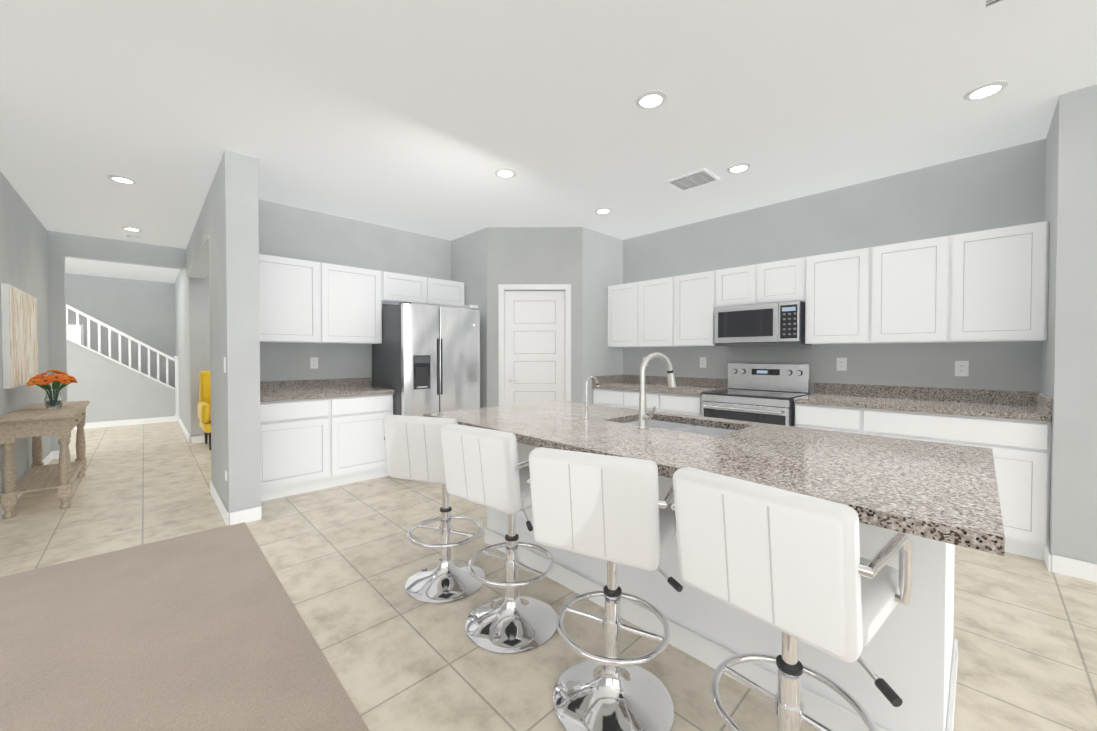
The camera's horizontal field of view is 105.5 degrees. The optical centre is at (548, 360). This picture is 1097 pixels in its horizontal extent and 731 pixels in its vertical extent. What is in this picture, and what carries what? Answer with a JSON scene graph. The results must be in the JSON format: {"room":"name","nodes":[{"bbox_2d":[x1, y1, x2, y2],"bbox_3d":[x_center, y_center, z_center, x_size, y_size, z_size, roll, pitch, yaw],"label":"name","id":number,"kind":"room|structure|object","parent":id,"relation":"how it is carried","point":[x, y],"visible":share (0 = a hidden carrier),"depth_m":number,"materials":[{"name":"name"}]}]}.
{"room":"kitchen","nodes":[
{"label":"kitchen","id":0,"kind":"room"},
{"bbox_2d":[0,171,50,502],"bbox_3d":[-4.718,-0.168,3.586,0.120,2.780,4.000,-1,1,-44],"label":"wall","id":1,"kind":"structure","parent":0,"point":[23,252],"depth_m":4.01,"materials":[{"name":"paint"}]},
{"bbox_2d":[1,283,37,388],"bbox_3d":[-4.854,-0.209,3.844,0.040,0.855,1.240,-1,1,-44],"label":"painting","id":2,"kind":"object","parent":1,"relation":"attached to","point":[19,339],"visible":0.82,"depth_m":3.64,"materials":[{"name":"white"}]},
{"bbox_2d":[0,451,53,517],"bbox_3d":[-4.670,1.169,3.653,0.014,0.104,4.000,-1,1,-44],"label":"baseboard","id":3,"kind":"structure","parent":1,"relation":"attached to","point":[50,456],"depth_m":4.77,"materials":[{"name":"white wood"}]},
{"bbox_2d":[48,273,174,387],"bbox_3d":[-8.256,-0.240,8.457,9.120,2.780,0.120,-1,1,-44],"label":"wall","id":4,"kind":"structure","parent":0,"point":[143,311],"depth_m":8.29,"materials":[{"name":"paint"}]},
{"bbox_2d":[68,324,83,344],"bbox_3d":[-8.896,-0.469,7.735,0.360,0.440,0.019,-1,1,-44],"label":"window","id":5,"kind":"structure","parent":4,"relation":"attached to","point":[71,331],"depth_m":7.78,"materials":[{"name":"white"}]},
{"bbox_2d":[47,231,209,450],"bbox_3d":[-4.188,-0.218,6.969,5.349,2.780,0.120,-1,1,-44],"label":"wall","id":6,"kind":"structure","parent":0,"point":[61,246],"depth_m":5.48,"materials":[{"name":"paint"}]},
{"bbox_2d":[191,435,208,443],"bbox_3d":[-3.692,1.113,7.375,4.000,0.104,0.014,-1,1,-44],"label":"baseboard","id":7,"kind":"structure","parent":6,"relation":"attached to","point":[194,439],"depth_m":6.03,"materials":[{"name":"white wood"}]},
{"bbox_2d":[174,150,260,512],"bbox_3d":[-5.048,-0.203,5.982,0.200,2.780,7.900,-1,1,-44],"label":"wall","id":8,"kind":"structure","parent":0,"point":[222,249],"depth_m":3.18,"materials":[{"name":"paint"}]},
{"bbox_2d":[178,416,189,441],"bbox_3d":[-6.542,1.113,7.432,0.014,0.104,3.794,-1,1,-44],"label":"baseboard","id":9,"kind":"structure","parent":8,"relation":"attached to","point":[185,430],"depth_m":6.77,"materials":[{"name":"white wood"}]},
{"bbox_2d":[210,480,231,525],"bbox_3d":[-2.759,1.171,3.489,0.018,0.104,1.134,-1,1,-44],"label":"baseboard","id":10,"kind":"structure","parent":8,"relation":"attached to","point":[227,516],"depth_m":3.34,"materials":[{"name":"white wood"}]},
{"bbox_2d":[224,357,225,372],"bbox_3d":[-2.444,0.029,3.147,0.008,0.118,0.075,-1,1,-44],"label":"light switch","id":11,"kind":"object","parent":8,"relation":"attached to","point":[224,364],"visible":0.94,"depth_m":3.13,"materials":[{"name":"white plastic"}]},
{"bbox_2d":[258,199,450,385],"bbox_3d":[-1.572,-0.194,5.326,3.879,2.780,0.120,-1,1,-44],"label":"wall","id":12,"kind":"structure","parent":0,"point":[286,231],"depth_m":4.51,"materials":[{"name":"paint"}]},
{"bbox_2d":[310,357,317,368],"bbox_3d":[-2.460,0.021,4.378,0.075,0.118,0.007,-1,1,-44],"label":"electrical outlet","id":13,"kind":"object","parent":12,"relation":"attached to","point":[313,362],"visible":1,"depth_m":4.38,"materials":[{"name":"white plastic"}]},
{"bbox_2d":[259,254,477,343],"bbox_3d":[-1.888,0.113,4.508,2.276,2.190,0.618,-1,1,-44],"label":"upper cabinet","id":14,"kind":"object","parent":12,"relation":"attached to","point":[303,301],"visible":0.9,"depth_m":4.20,"materials":[{"name":"white wood"}]},
{"bbox_2d":[451,227,622,407],"bbox_3d":[-0.155,-0.196,5.502,1.600,2.780,1.600,-1,1,-44],"label":"wall","id":15,"kind":"structure","parent":0,"point":[586,264],"depth_m":4.95,"materials":[{"name":"paint"}]},
{"bbox_2d":[498,284,570,405],"bbox_3d":[-0.163,0.148,4.984,0.858,2.107,0.116,0,1,1],"label":"door frame","id":16,"kind":"structure","parent":15,"relation":"attached to","point":[502,288],"depth_m":4.92,"materials":[{"name":"white wood"}]},
{"bbox_2d":[505,291,564,404],"bbox_3d":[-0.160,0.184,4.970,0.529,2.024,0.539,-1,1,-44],"label":"pantry door","id":17,"kind":"structure","parent":15,"relation":"in","point":[534,346],"depth_m":4.96,"materials":[{"name":"white wood"}]},
{"bbox_2d":[0,421,1096,730],"bbox_3d":[-2.811,1.262,2.948,9.240,0.060,15.640,-1,1,-44],"label":"floor","id":18,"kind":"structure","parent":0,"point":[344,561],"depth_m":2.11,"materials":[{"name":"tile"}]},
{"bbox_2d":[0,401,89,517],"bbox_3d":[-4.544,0.824,3.811,0.398,0.790,1.360,-1,1,-44],"label":"console table","id":19,"kind":"object","parent":18,"relation":"on","point":[36,422],"visible":1,"depth_m":3.45,"materials":[{"name":"brown wood"}]},
{"bbox_2d":[26,370,76,408],"bbox_3d":[-4.501,0.253,3.782,0.306,0.350,0.460,-1,1,-44],"label":"flower vase","id":20,"kind":"object","parent":19,"relation":"on","point":[53,400],"visible":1,"depth_m":3.74,"materials":[{"name":"clear glass"}]},
{"bbox_2d":[49,304,178,429],"bbox_3d":[-8.613,-0.527,7.276,3.297,3.387,1.068,-1,1,-44],"label":"staircase","id":21,"kind":"structure","parent":18,"relation":"on","point":[114,392],"depth_m":7.43,"materials":[{"name":"paint"}]},
{"bbox_2d":[0,522,368,730],"bbox_3d":[-1.495,1.288,-1.276,5.010,0.012,7.500,-1,1,-44],"label":"floor carpet","id":22,"kind":"object","parent":18,"relation":"on","point":[206,630],"visible":1,"depth_m":1.80,"materials":[{"name":"beige carpet"}]},
{"bbox_2d":[198,370,210,449],"bbox_3d":[-4.525,0.660,5.965,0.720,1.052,0.710,-1,1,-44],"label":"armchair","id":23,"kind":"object","parent":18,"relation":"on","point":[204,409],"visible":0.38,"depth_m":5.83,"materials":[{"name":"yellow fabric"}]},
{"bbox_2d":[260,377,393,500],"bbox_3d":[-2.261,0.706,4.145,1.223,1.016,0.633,-1,1,-44],"label":"base cabinet","id":24,"kind":"object","parent":18,"relation":"on","point":[317,434],"visible":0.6,"depth_m":3.94,"materials":[{"name":"white wood"}]},
{"bbox_2d":[372,302,479,416],"bbox_3d":[-1.402,0.299,4.799,0.924,1.810,0.820,-1,1,-44],"label":"refrigerator","id":25,"kind":"object","parent":18,"relation":"on","point":[425,359],"visible":0.65,"depth_m":4.44,"materials":[{"name":"grey metal"}]},
{"bbox_2d":[383,415,484,602],"bbox_3d":[-0.578,0.762,2.306,0.581,0.958,0.600,-1,1,-44],"label":"bar stool","id":26,"kind":"object","parent":18,"relation":"on","point":[414,450],"visible":0.88,"depth_m":2.17,"materials":[{"name":"white leather"}]},
{"bbox_2d":[441,423,556,652],"bbox_3d":[-0.179,0.767,1.948,0.509,0.958,0.556,-1,1,-44],"label":"bar stool","id":27,"kind":"object","parent":18,"relation":"on","point":[484,467],"visible":0.94,"depth_m":1.85,"materials":[{"name":"white leather"}]},
{"bbox_2d":[526,447,682,730],"bbox_3d":[0.237,0.774,1.492,0.556,0.958,0.580,-1,1,-44],"label":"bar stool","id":28,"kind":"object","parent":18,"relation":"on","point":[613,511],"visible":0.9,"depth_m":1.38,"materials":[{"name":"white leather"}]},
{"bbox_2d":[485,412,957,730],"bbox_3d":[0.631,0.804,2.275,0.764,0.875,2.278,-1,1,-44],"label":"kitchen island","id":29,"kind":"object","parent":18,"relation":"on","point":[915,650],"depth_m":1.45,"materials":[{"name":"white paint"}]},
{"bbox_2d":[423,400,654,443],"bbox_3d":[-0.041,0.341,2.612,1.130,0.038,0.920,-1,1,-44],"label":"island countertop","id":30,"kind":"structure","parent":29,"relation":"on","point":[516,419],"depth_m":2.49,"materials":[{"name":"beige stone"}]},
{"bbox_2d":[584,376,598,418],"bbox_3d":[0.245,0.206,2.360,0.096,0.240,0.041,-1,1,-44],"label":"faucet","id":31,"kind":"object","parent":30,"relation":"on","point":[586,406],"visible":1,"depth_m":2.34,"materials":[{"name":"silver metal"}]},
{"bbox_2d":[623,416,694,427],"bbox_3d":[0.563,0.463,2.343,0.416,0.222,0.306,-1,1,-44],"label":"sink","id":32,"kind":"object","parent":30,"relation":"in","point":[656,421],"depth_m":2.50,"materials":[{"name":"silver metal"}]},
{"bbox_2d":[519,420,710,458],"bbox_3d":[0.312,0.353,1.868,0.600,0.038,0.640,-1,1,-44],"label":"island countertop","id":33,"kind":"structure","parent":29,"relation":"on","point":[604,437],"depth_m":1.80,"materials":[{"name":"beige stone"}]},
{"bbox_2d":[636,352,675,429],"bbox_3d":[0.534,0.144,2.061,0.228,0.373,0.126,-1,1,-44],"label":"faucet","id":34,"kind":"object","parent":33,"relation":"on","point":[644,418],"visible":1,"depth_m":2.03,"materials":[{"name":"silver metal"}]},
{"bbox_2d":[679,424,734,435],"bbox_3d":[0.793,0.467,2.106,0.416,0.222,0.306,-1,1,-44],"label":"sink","id":35,"kind":"object","parent":33,"relation":"in","point":[711,429],"depth_m":2.30,"materials":[{"name":"silver metal"}]},
{"bbox_2d":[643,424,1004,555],"bbox_3d":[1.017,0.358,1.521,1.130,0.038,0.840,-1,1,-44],"label":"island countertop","id":36,"kind":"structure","parent":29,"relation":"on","point":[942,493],"depth_m":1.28,"materials":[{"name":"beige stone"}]},
{"bbox_2d":[702,363,810,426],"bbox_3d":[1.957,0.622,3.961,0.722,1.190,0.764,-1,1,-44],"label":"range","id":37,"kind":"object","parent":18,"relation":"on","point":[767,393],"visible":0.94,"depth_m":3.92,"materials":[{"name":"grey metal"}]},
{"bbox_2d":[671,467,911,730],"bbox_3d":[0.654,0.779,1.148,0.499,0.958,0.523,-1,1,-44],"label":"bar stool","id":38,"kind":"object","parent":18,"relation":"on","point":[793,567],"visible":1,"depth_m":0.99,"materials":[{"name":"white leather"}]},
{"bbox_2d":[592,375,1051,560],"bbox_3d":[1.990,0.708,3.994,0.633,1.016,3.566,-1,1,-44],"label":"base cabinet","id":39,"kind":"object","parent":18,"relation":"on","point":[1012,429],"visible":0.33,"depth_m":2.96,"materials":[{"name":"white wood"}]},
{"bbox_2d":[0,0,1096,282],"bbox_3d":[-2.811,-1.588,2.906,9.240,0.080,15.640,-1,1,-44],"label":"ceiling","id":40,"kind":"structure","parent":0,"point":[424,116],"depth_m":2.49,"materials":[{"name":"white paint"}]},
{"bbox_2d":[107,175,136,183],"bbox_3d":[-3.650,-1.551,3.571,0.180,0.011,0.180,-1,1,-44],"label":"recessed light","id":41,"kind":"object","parent":40,"relation":"in","point":[121,179],"visible":0.98,"depth_m":3.56,"materials":[{"name":"white"}]},
{"bbox_2d":[121,227,141,231],"bbox_3d":[-4.971,-1.572,4.977,0.180,0.011,0.180,-1,1,-44],"label":"recessed light","id":42,"kind":"object","parent":40,"relation":"in","point":[132,229],"visible":1,"depth_m":4.97,"materials":[{"name":"white"}]},
{"bbox_2d":[127,235,140,239],"bbox_3d":[-5.264,-1.568,5.293,0.130,0.029,0.130,-1,1,-44],"label":"smoke detector","id":43,"kind":"object","parent":40,"relation":"attached to","point":[134,237],"visible":1,"depth_m":5.27,"materials":[{"name":"white plastic"}]},
{"bbox_2d":[495,168,515,177],"bbox_3d":[-0.356,-1.550,3.448,0.180,0.011,0.180,-1,1,-44],"label":"recessed light","id":44,"kind":"object","parent":40,"relation":"in","point":[505,173],"visible":0.98,"depth_m":3.44,"materials":[{"name":"white"}]},
{"bbox_2d":[595,208,611,213],"bbox_3d":[0.570,-1.563,4.346,0.180,0.011,0.180,-1,1,-44],"label":"recessed light","id":45,"kind":"object","parent":40,"relation":"in","point":[603,210],"visible":0.98,"depth_m":4.33,"materials":[{"name":"white"}]},
{"bbox_2d":[635,90,666,108],"bbox_3d":[0.604,-1.535,2.458,0.180,0.011,0.180,-1,1,-44],"label":"recessed light","id":46,"kind":"object","parent":40,"relation":"in","point":[652,99],"visible":1,"depth_m":2.45,"materials":[{"name":"white"}]},
{"bbox_2d":[664,168,720,191],"bbox_3d":[1.237,-1.552,3.586,0.300,0.011,0.360,-1,1,-44],"label":"ceiling vent","id":47,"kind":"object","parent":40,"relation":"in","point":[695,179],"visible":1,"depth_m":3.58,"materials":[{"name":"white metal"}]},
{"bbox_2d":[727,163,750,172],"bbox_3d":[1.531,-1.548,3.355,0.180,0.011,0.180,-1,1,-44],"label":"recessed light","id":48,"kind":"object","parent":40,"relation":"in","point":[739,168],"visible":1,"depth_m":3.34,"materials":[{"name":"white"}]},
{"bbox_2d":[963,80,1008,100],"bbox_3d":[2.484,-1.534,2.372,0.180,0.011,0.180,-1,1,-44],"label":"recessed light","id":49,"kind":"object","parent":40,"relation":"in","point":[985,90],"visible":1,"depth_m":2.36,"materials":[{"name":"white"}]},
{"bbox_2d":[977,0,1011,14],"bbox_3d":[1.878,-1.522,1.575,0.360,0.011,0.360,-1,1,-44],"label":"ceiling vent","id":50,"kind":"object","parent":40,"relation":"in","point":[984,5],"visible":0.86,"depth_m":1.78,"materials":[{"name":"white metal"}]},
{"bbox_2d":[623,139,1045,393],"bbox_3d":[0.463,-0.205,6.101,0.120,2.780,15.640,-1,1,-44],"label":"wall","id":51,"kind":"structure","parent":0,"point":[1001,188],"depth_m":3.59,"materials":[{"name":"paint"}]},
{"bbox_2d":[700,357,705,367],"bbox_3d":[1.739,0.016,4.695,0.007,0.118,0.075,-1,1,-44],"label":"electrical outlet","id":52,"kind":"object","parent":51,"relation":"attached to","point":[702,362],"visible":1,"depth_m":4.69,"materials":[{"name":"white plastic"}]},
{"bbox_2d":[608,221,1048,346],"bbox_3d":[2.096,-0.542,4.079,0.338,0.766,3.566,-1,1,-44],"label":"upper cabinet","id":53,"kind":"object","parent":51,"relation":"attached to","point":[991,285],"visible":0.98,"depth_m":3.29,"materials":[{"name":"white wood"}]},
{"bbox_2d":[715,301,811,346],"bbox_3d":[2.075,-0.341,4.061,0.394,0.388,0.756,-1,1,-44],"label":"microwave","id":54,"kind":"object","parent":53,"relation":"attached to","point":[776,324],"visible":0.98,"depth_m":3.88,"materials":[{"name":"grey metal"}]},
{"bbox_2d":[837,358,846,370],"bbox_3d":[2.644,0.030,3.761,0.007,0.118,0.075,-1,1,-44],"label":"electrical outlet","id":55,"kind":"object","parent":51,"relation":"attached to","point":[841,364],"visible":1,"depth_m":3.76,"materials":[{"name":"white plastic"}]},
{"bbox_2d":[955,361,968,375],"bbox_3d":[3.180,0.058,3.209,0.007,0.118,0.075,-1,1,-44],"label":"electrical outlet","id":56,"kind":"object","parent":51,"relation":"attached to","point":[961,368],"visible":1,"depth_m":3.21,"materials":[{"name":"white plastic"}]},
{"bbox_2d":[1042,84,1096,563],"bbox_3d":[3.425,-0.151,2.455,0.700,2.780,0.620,-1,1,-44],"label":"wall","id":57,"kind":"structure","parent":0,"point":[1069,366],"depth_m":2.39,"materials":[{"name":"paint"}]},
{"bbox_2d":[1044,546,1055,572],"bbox_3d":[3.201,1.183,2.696,0.714,0.104,0.018,-1,1,-44],"label":"baseboard","id":58,"kind":"structure","parent":57,"relation":"attached to","point":[1049,559],"depth_m":2.45,"materials":[{"name":"white wood"}]},
{"bbox_2d":[1055,555,1096,582],"bbox_3d":[3.171,1.190,2.225,0.014,0.104,0.614,-1,1,-44],"label":"baseboard","id":59,"kind":"structure","parent":57,"relation":"attached to","point":[1075,568],"depth_m":2.38,"materials":[{"name":"white wood"}]}
]}

